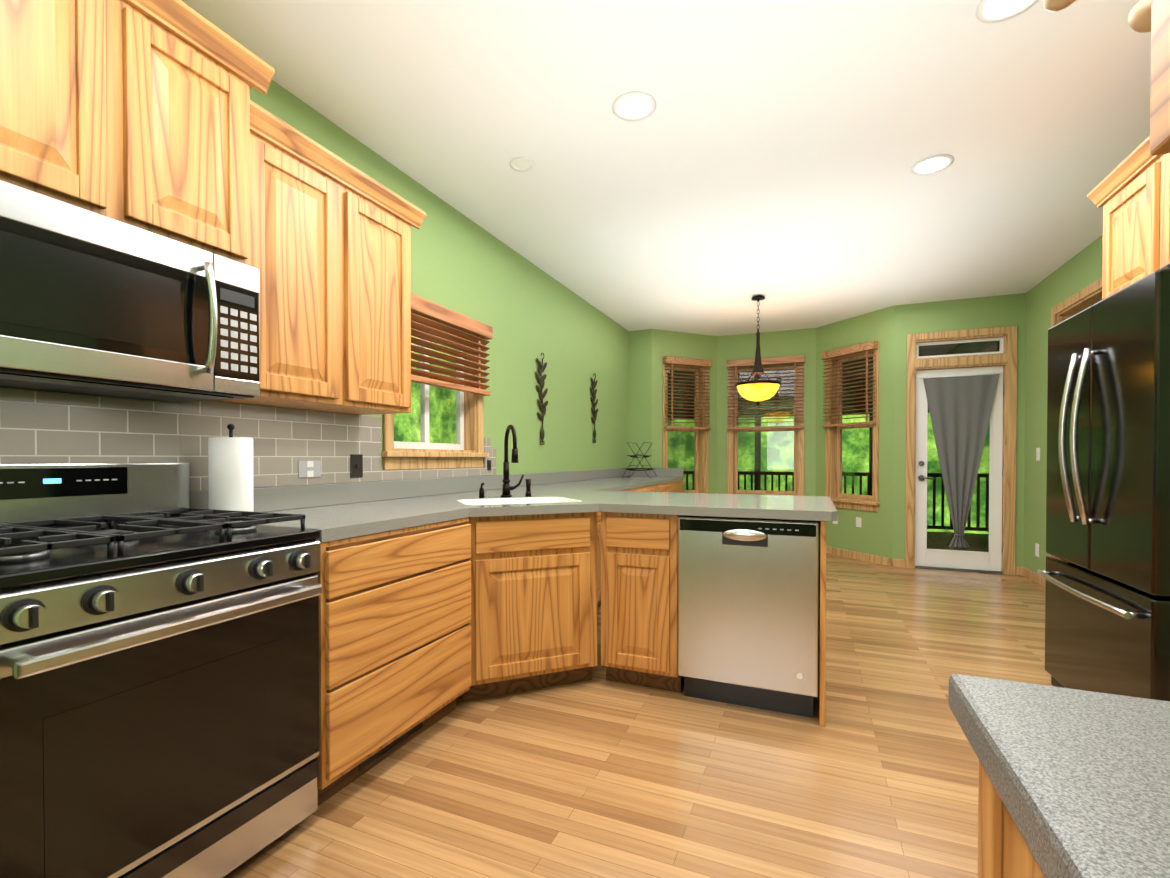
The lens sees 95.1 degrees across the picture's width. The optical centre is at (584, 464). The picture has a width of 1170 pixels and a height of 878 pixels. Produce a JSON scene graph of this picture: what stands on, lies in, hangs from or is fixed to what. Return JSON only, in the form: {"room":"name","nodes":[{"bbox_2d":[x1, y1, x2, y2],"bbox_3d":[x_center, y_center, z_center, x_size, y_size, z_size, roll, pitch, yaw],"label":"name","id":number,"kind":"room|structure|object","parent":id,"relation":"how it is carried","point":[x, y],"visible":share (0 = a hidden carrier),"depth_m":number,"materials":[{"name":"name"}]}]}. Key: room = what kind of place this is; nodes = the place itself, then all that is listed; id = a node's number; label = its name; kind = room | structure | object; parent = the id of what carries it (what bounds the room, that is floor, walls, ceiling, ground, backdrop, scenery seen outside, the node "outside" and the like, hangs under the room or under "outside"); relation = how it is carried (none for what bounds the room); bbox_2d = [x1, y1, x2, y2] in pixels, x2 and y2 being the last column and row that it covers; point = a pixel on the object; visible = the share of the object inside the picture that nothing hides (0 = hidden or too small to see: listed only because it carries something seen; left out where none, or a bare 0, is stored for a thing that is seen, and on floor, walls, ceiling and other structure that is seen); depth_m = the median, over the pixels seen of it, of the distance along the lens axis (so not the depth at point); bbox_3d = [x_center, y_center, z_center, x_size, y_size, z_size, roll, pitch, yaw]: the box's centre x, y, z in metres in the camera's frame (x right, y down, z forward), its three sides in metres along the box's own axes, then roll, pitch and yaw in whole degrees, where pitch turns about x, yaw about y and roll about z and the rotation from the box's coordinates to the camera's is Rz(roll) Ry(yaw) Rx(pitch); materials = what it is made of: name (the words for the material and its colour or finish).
{"room":"kitchen","nodes":[
{"label":"kitchen","id":0,"kind":"room"},
{"bbox_2d":[0,79,627,490],"bbox_3d":[-1.008,-0.264,3.181,0.150,2.720,7.980,0,1,23],"label":"wall","id":1,"kind":"structure","parent":0,"point":[528,311],"depth_m":4.14,"materials":[{"name":"green paint"}]},
{"bbox_2d":[0,0,274,265],"bbox_3d":[-1.387,-0.976,1.497,0.437,0.670,0.805,0,1,23],"label":"upper cabinet","id":2,"kind":"object","parent":1,"relation":"attached to","point":[135,113],"visible":0.96,"depth_m":1.44,"materials":[{"name":"brown wood"}]},
{"bbox_2d":[0,180,259,402],"bbox_3d":[-1.368,-0.422,1.465,0.496,0.424,0.750,0,1,23],"label":"microwave","id":3,"kind":"object","parent":2,"relation":"attached to","point":[93,303],"visible":1,"depth_m":1.39,"materials":[{"name":"silver metal"}]},
{"bbox_2d":[0,388,495,525],"bbox_3d":[-1.235,-0.019,2.431,0.008,0.447,3.075,0,1,23],"label":"tile backsplash","id":4,"kind":"structure","parent":1,"relation":"attached to","point":[41,427],"depth_m":1.95,"materials":[{"name":"grey tile"}]},
{"bbox_2d":[298,460,320,477],"bbox_3d":[-1.237,0.020,2.406,0.008,0.075,0.115,0,1,23],"label":"outlet","id":5,"kind":"object","parent":4,"relation":"attached to","point":[309,468],"visible":1,"depth_m":2.40,"materials":[{"name":"grey plastic"}]},
{"bbox_2d":[350,454,362,477],"bbox_3d":[-1.130,0.007,2.655,0.012,0.115,0.075,0,1,23],"label":"light switch","id":6,"kind":"object","parent":4,"relation":"attached to","point":[356,465],"visible":1,"depth_m":2.65,"materials":[{"name":"black plastic"}]},
{"bbox_2d":[487,460,490,469],"bbox_3d":[-0.669,0.005,3.758,0.012,0.070,0.045,0,1,23],"label":"outlet","id":7,"kind":"object","parent":4,"relation":"attached to","point":[488,464],"visible":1,"depth_m":3.75,"materials":[{"name":"black plastic"}]},
{"bbox_2d":[214,100,425,414],"bbox_3d":[-1.108,-0.726,2.250,0.372,0.966,0.890,0,1,23],"label":"upper cabinet","id":8,"kind":"object","parent":1,"relation":"attached to","point":[330,234],"visible":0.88,"depth_m":2.10,"materials":[{"name":"brown wood"}]},
{"bbox_2d":[381,320,488,469],"bbox_3d":[-0.939,-0.452,3.280,0.200,0.955,0.970,0,1,23],"label":"window","id":9,"kind":"structure","parent":1,"relation":"in","point":[472,454],"depth_m":3.34,"materials":[{"name":"brown wood"}]},
{"bbox_2d":[411,293,492,395],"bbox_3d":[-0.839,-0.699,3.236,0.068,0.469,0.934,0,1,23],"label":"window blind","id":10,"kind":"object","parent":9,"relation":"attached to","point":[425,312],"visible":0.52,"depth_m":3.24,"materials":[{"name":"brown wood"}]},
{"bbox_2d":[535,352,547,444],"bbox_3d":[-0.359,-0.554,4.498,0.027,0.777,0.238,0,1,23],"label":"metal wall decoration","id":11,"kind":"object","parent":1,"relation":"attached to","point":[541,381],"visible":0.98,"depth_m":4.49,"materials":[{"name":"grey metal"}]},
{"bbox_2d":[590,373,597,442],"bbox_3d":[0.100,-0.591,5.595,0.027,0.727,0.238,0,1,23],"label":"metal wall decoration","id":12,"kind":"object","parent":1,"relation":"attached to","point":[593,393],"visible":0.96,"depth_m":5.59,"materials":[{"name":"grey metal"}]},
{"bbox_2d":[222,553,1052,877],"bbox_3d":[1.691,1.165,2.459,5.700,0.120,8.700,0,1,23],"label":"floor","id":13,"kind":"structure","parent":0,"point":[598,775],"depth_m":1.91,"materials":[{"name":"brown wood"}]},
{"bbox_2d":[0,462,322,877],"bbox_3d":[-1.247,0.557,1.426,0.746,1.118,0.754,0,1,23],"label":"range","id":14,"kind":"object","parent":13,"relation":"on","point":[159,686],"visible":1,"depth_m":1.28,"materials":[{"name":"black"}]},
{"bbox_2d":[312,517,470,805],"bbox_3d":[-0.974,0.673,2.153,0.705,0.870,0.786,0,1,23],"label":"base cabinet","id":15,"kind":"object","parent":13,"relation":"on","point":[394,641],"visible":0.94,"depth_m":1.90,"materials":[{"name":"brown wood"}]},
{"bbox_2d":[462,512,596,701],"bbox_3d":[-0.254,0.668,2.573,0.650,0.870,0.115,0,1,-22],"label":"base cabinet","id":16,"kind":"object","parent":13,"relation":"on","point":[533,623],"visible":0.98,"depth_m":2.52,"materials":[{"name":"brown wood"}]},
{"bbox_2d":[597,512,600,607],"bbox_3d":[-0.165,0.651,4.088,0.705,0.870,0.546,0,1,23],"label":"base cabinet","id":17,"kind":"object","parent":13,"relation":"on","point":[598,513],"depth_m":3.82,"materials":[{"name":"brown wood"}]},
{"bbox_2d":[601,512,683,692],"bbox_3d":[0.370,0.665,2.859,0.385,0.870,0.630,0,1,23],"label":"base cabinet","id":18,"kind":"object","parent":13,"relation":"on","point":[639,599],"visible":0.88,"depth_m":2.57,"materials":[{"name":"brown wood"}]},
{"bbox_2d":[637,485,656,491],"bbox_3d":[0.211,0.641,4.988,0.705,0.870,0.768,0,1,23],"label":"base cabinet","id":19,"kind":"object","parent":13,"relation":"on","point":[653,488],"depth_m":5.01,"materials":[{"name":"brown wood"}]},
{"bbox_2d":[181,468,837,542],"bbox_3d":[0.556,0.229,3.883,2.192,0.305,5.168,0,1,23],"label":"countertop","id":20,"kind":"structure","parent":19,"relation":"on","point":[332,512],"depth_m":2.57,"materials":[{"name":"grey stone"}]},
{"bbox_2d":[208,424,253,520],"bbox_3d":[-1.284,0.025,1.942,0.156,0.345,0.156,0,1,23],"label":"paper towel holder","id":21,"kind":"object","parent":20,"relation":"on","point":[230,472],"visible":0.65,"depth_m":1.89,"materials":[{"name":"white paper"}]},
{"bbox_2d":[479,425,531,497],"bbox_3d":[-0.437,-0.018,3.009,0.268,0.406,0.265,0,1,23],"label":"faucet","id":22,"kind":"object","parent":20,"relation":"on","point":[506,488],"visible":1,"depth_m":3.02,"materials":[{"name":"black metal"}]},
{"bbox_2d":[622,442,656,477],"bbox_3d":[0.635,-0.053,6.193,0.326,0.401,0.346,0,1,23],"label":"wine rack","id":23,"kind":"object","parent":20,"relation":"on","point":[635,456],"visible":1,"depth_m":6.16,"materials":[{"name":"black metal"}]},
{"bbox_2d":[657,483,668,491],"bbox_3d":[0.421,0.635,5.489,0.705,0.870,0.618,0,1,23],"label":"base cabinet","id":24,"kind":"object","parent":13,"relation":"on","point":[664,487],"depth_m":5.49,"materials":[{"name":"brown wood"}]},
{"bbox_2d":[669,481,676,492],"bbox_3d":[0.584,0.631,5.878,0.705,0.870,0.526,0,1,23],"label":"base cabinet","id":25,"kind":"object","parent":13,"relation":"on","point":[676,486],"depth_m":5.89,"materials":[{"name":"brown wood"}]},
{"bbox_2d":[677,480,682,492],"bbox_3d":[0.765,0.626,6.312,0.705,0.870,0.530,0,1,23],"label":"base cabinet","id":26,"kind":"object","parent":13,"relation":"on","point":[679,483],"depth_m":6.30,"materials":[{"name":"brown wood"}]},
{"bbox_2d":[678,515,818,717],"bbox_3d":[0.824,0.671,2.653,0.602,0.862,0.624,0,1,23],"label":"dishwasher","id":27,"kind":"object","parent":13,"relation":"on","point":[748,601],"visible":1,"depth_m":2.37,"materials":[{"name":"silver metal"}]},
{"bbox_2d":[818,521,825,726],"bbox_3d":[0.667,0.666,2.746,1.020,0.870,0.653,0,1,23],"label":"peninsula end panel","id":28,"kind":"object","parent":13,"relation":"on","point":[822,620],"visible":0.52,"depth_m":2.25,"materials":[{"name":"brown wood"}]},
{"bbox_2d":[978,761,1044,877],"bbox_3d":[1.114,0.697,-0.004,1.758,0.870,0.415,0,1,23],"label":"base cabinet","id":29,"kind":"object","parent":13,"relation":"on","point":[1004,851],"depth_m":0.48,"materials":[{"name":"brown wood"}]},
{"bbox_2d":[949,674,1169,877],"bbox_3d":[1.111,0.240,0.009,1.778,0.040,0.445,0,1,23],"label":"countertop","id":30,"kind":"structure","parent":29,"relation":"on","point":[1080,780],"depth_m":0.38,"materials":[{"name":"grey stone"}]},
{"bbox_2d":[1036,264,1169,701],"bbox_3d":[2.453,0.214,2.102,0.907,1.790,0.906,0,1,23],"label":"refrigerator","id":31,"kind":"object","parent":13,"relation":"on","point":[1106,574],"visible":0.98,"depth_m":2.08,"materials":[{"name":"black metal"}]},
{"bbox_2d":[181,0,1150,335],"bbox_3d":[1.691,-1.675,2.426,5.700,0.120,8.700,0,1,23],"label":"ceiling","id":32,"kind":"structure","parent":0,"point":[773,152],"depth_m":2.59,"materials":[{"name":"white paint"}]},
{"bbox_2d":[510,157,534,171],"bbox_3d":[-0.337,-1.617,2.891,0.138,0.008,0.138,0,1,23],"label":"smoke detector","id":33,"kind":"object","parent":32,"relation":"in","point":[520,164],"visible":1,"depth_m":2.89,"materials":[{"name":"white paint"}]},
{"bbox_2d":[612,91,655,120],"bbox_3d":[0.222,-1.611,2.413,0.198,0.008,0.198,0,1,23],"label":"recessed light","id":34,"kind":"object","parent":32,"relation":"in","point":[634,106],"visible":1,"depth_m":2.41,"materials":[{"name":"white paint"}]},
{"bbox_2d":[735,295,781,405],"bbox_3d":[1.688,-1.109,5.226,0.430,1.075,0.458,0,1,23],"label":"pendant light","id":35,"kind":"object","parent":32,"relation":"hanging from","point":[757,389],"visible":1,"depth_m":5.16,"materials":[{"name":"yellow glass"}]},
{"bbox_2d":[911,154,953,174],"bbox_3d":[1.875,-1.617,2.892,0.198,0.008,0.198,0,1,23],"label":"recessed light","id":36,"kind":"object","parent":32,"relation":"in","point":[932,164],"visible":1,"depth_m":2.89,"materials":[{"name":"white paint"}]},
{"bbox_2d":[975,0,1038,22],"bbox_3d":[1.470,-1.605,1.848,0.198,0.008,0.198,0,1,23],"label":"recessed light","id":37,"kind":"object","parent":32,"relation":"in","point":[991,11],"visible":1,"depth_m":1.89,"materials":[{"name":"white paint"}]},
{"bbox_2d":[628,293,1025,566],"bbox_3d":[2.556,-0.299,6.326,4.300,2.720,0.873,0,1,23],"label":"wall","id":38,"kind":"structure","parent":0,"point":[881,532],"depth_m":6.16,"materials":[{"name":"green paint"}]},
{"bbox_2d":[663,357,707,492],"bbox_3d":[1.252,-0.415,6.824,0.720,1.820,0.200,0,1,-24],"label":"window","id":39,"kind":"structure","parent":38,"relation":"in","point":[703,461],"depth_m":6.89,"materials":[{"name":"brown wood"}]},
{"bbox_2d":[664,356,711,429],"bbox_3d":[1.296,-0.886,6.720,0.684,0.884,0.068,0,1,-24],"label":"window blind","id":40,"kind":"object","parent":39,"relation":"attached to","point":[672,361],"visible":0.98,"depth_m":6.70,"materials":[{"name":"brown wood"}]},
{"bbox_2d":[727,363,804,495],"bbox_3d":[2.288,-0.414,6.798,0.960,1.820,0.200,0,1,23],"label":"window","id":41,"kind":"structure","parent":38,"relation":"in","point":[736,459],"depth_m":6.83,"materials":[{"name":"brown wood"}]},
{"bbox_2d":[727,355,804,429],"bbox_3d":[2.246,-0.885,6.693,0.924,0.884,0.068,0,1,23],"label":"window blind","id":42,"kind":"object","parent":41,"relation":"attached to","point":[794,360],"visible":0.96,"depth_m":6.65,"materials":[{"name":"brown wood"}]},
{"bbox_2d":[825,342,879,511],"bbox_3d":[3.057,-0.406,6.071,0.200,1.820,0.740,0,1,-23],"label":"window","id":43,"kind":"structure","parent":38,"relation":"in","point":[831,481],"depth_m":6.22,"materials":[{"name":"brown wood"}]},
{"bbox_2d":[821,341,877,426],"bbox_3d":[2.957,-0.878,6.024,0.068,0.884,0.704,0,1,-23],"label":"window blind","id":44,"kind":"object","parent":43,"relation":"attached to","point":[853,349],"visible":0.98,"depth_m":5.98,"materials":[{"name":"brown wood"}]},
{"bbox_2d":[856,517,861,527],"bbox_3d":[3.048,0.645,5.963,0.008,0.110,0.070,0,1,-23],"label":"outlet","id":45,"kind":"object","parent":38,"relation":"attached to","point":[858,521],"visible":1,"depth_m":5.96,"materials":[{"name":"white plastic"}]},
{"bbox_2d":[826,546,1045,587],"bbox_3d":[2.081,1.036,4.814,3.699,0.085,3.750,0,1,23],"label":"baseboard","id":46,"kind":"structure","parent":38,"relation":"attached to","point":[1019,571],"depth_m":5.66,"materials":[{"name":"brown wood"}]},
{"bbox_2d":[915,366,1003,571],"bbox_3d":[3.764,0.043,5.396,0.750,2.024,0.105,0,1,23],"label":"exterior door","id":47,"kind":"structure","parent":38,"relation":"in","point":[991,560],"depth_m":5.39,"materials":[{"name":"white paint"}]},
{"bbox_2d":[919,373,999,547],"bbox_3d":[3.753,-0.032,5.380,0.680,1.727,0.052,0,1,23],"label":"door curtain","id":48,"kind":"object","parent":47,"relation":"hanging from","point":[960,407],"visible":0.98,"depth_m":5.38,"materials":[{"name":"grey fabric"}]},
{"bbox_2d":[916,337,1003,358],"bbox_3d":[3.774,-1.169,5.417,0.746,0.166,0.035,0,1,23],"label":"transom","id":49,"kind":"object","parent":38,"relation":"attached to","point":[962,347],"visible":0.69,"depth_m":5.40,"materials":[{"name":"glass"}]},
{"bbox_2d":[905,326,1016,574],"bbox_3d":[3.769,-0.134,5.418,0.920,2.410,0.168,0,1,23],"label":"door frame","id":50,"kind":"structure","parent":38,"relation":"attached to","point":[1007,359],"depth_m":5.28,"materials":[{"name":"brown wood"}]},
{"bbox_2d":[1024,235,1102,574],"bbox_3d":[2.821,-0.246,1.580,0.150,2.720,7.980,0,1,23],"label":"wall","id":51,"kind":"structure","parent":0,"point":[1080,270],"depth_m":4.81,"materials":[{"name":"green paint"}]},
{"bbox_2d":[1035,543,1038,556],"bbox_3d":[4.098,0.777,4.851,0.008,0.115,0.075,0,1,23],"label":"outlet","id":52,"kind":"object","parent":51,"relation":"attached to","point":[1036,549],"visible":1,"depth_m":4.85,"materials":[{"name":"white plastic"}]},
{"bbox_2d":[1036,448,1039,460],"bbox_3d":[4.096,-0.092,4.842,0.012,0.115,0.075,0,1,23],"label":"light switch","id":53,"kind":"object","parent":51,"relation":"attached to","point":[1037,454],"visible":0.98,"depth_m":4.83,"materials":[{"name":"white plastic"}]},
{"bbox_2d":[1049,277,1101,555],"bbox_3d":[3.777,-0.117,3.892,0.168,2.410,1.420,0,1,23],"label":"trim","id":54,"kind":"structure","parent":51,"relation":"attached to","point":[1094,297],"depth_m":4.17,"materials":[{"name":"brown wood"}]},
{"bbox_2d":[1087,136,1169,299],"bbox_3d":[2.573,-1.016,2.038,0.657,0.601,1.014,0,1,23],"label":"upper cabinet","id":55,"kind":"object","parent":51,"relation":"attached to","point":[1131,191],"visible":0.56,"depth_m":2.30,"materials":[{"name":"brown wood"}]},
{"bbox_3d":[-0.024,-0.229,0.157,4.000,2.720,0.140,0,1,23],"label":"wall","id":56,"kind":"structure","parent":0,"visible":0},
{"bbox_2d":[1044,0,1169,155],"bbox_3d":[0.373,-0.321,0.277,0.102,0.180,0.394,0,1,19],"label":"rack","id":57,"kind":"object","parent":56,"relation":"attached to","point":[1151,16],"visible":1,"depth_m":0.42,"materials":[{"name":"brown wood"}]},
{"label":"outside","id":58,"kind":"structure","parent":0,"visible":0},
{"bbox_2d":[394,336,989,533],"bbox_3d":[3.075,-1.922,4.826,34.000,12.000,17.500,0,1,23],"label":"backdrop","id":59,"kind":"structure","parent":58,"point":[436,398],"depth_m":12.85,"materials":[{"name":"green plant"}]},
{"bbox_2d":[927,531,988,551],"bbox_3d":[3.350,1.151,8.111,9.000,0.100,2.890,0,1,23],"label":"floor","id":60,"kind":"structure","parent":58,"point":[938,536],"depth_m":7.67,"materials":[{"name":"brown wood"}]},
{"bbox_2d":[683,414,988,530],"bbox_3d":[3.792,0.129,9.156,8.900,1.919,0.100,0,1,23],"label":"railing","id":61,"kind":"object","parent":60,"relation":"on","point":[845,474],"depth_m":8.77,"materials":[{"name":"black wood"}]},
{"bbox_2d":[668,357,929,419],"bbox_3d":[3.427,-1.261,8.269,9.000,0.880,3.290,0,1,23],"label":"porch roof","id":62,"kind":"structure","parent":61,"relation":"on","point":[792,402],"depth_m":8.76,"materials":[{"name":"black wood"}]},
{"bbox_2d":[738,385,793,393],"bbox_3d":[2.854,-1.189,8.059,1.216,0.260,1.162,0,1,23],"label":"fan","id":63,"kind":"object","parent":62,"relation":"hanging from","point":[777,392],"depth_m":7.88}
]}

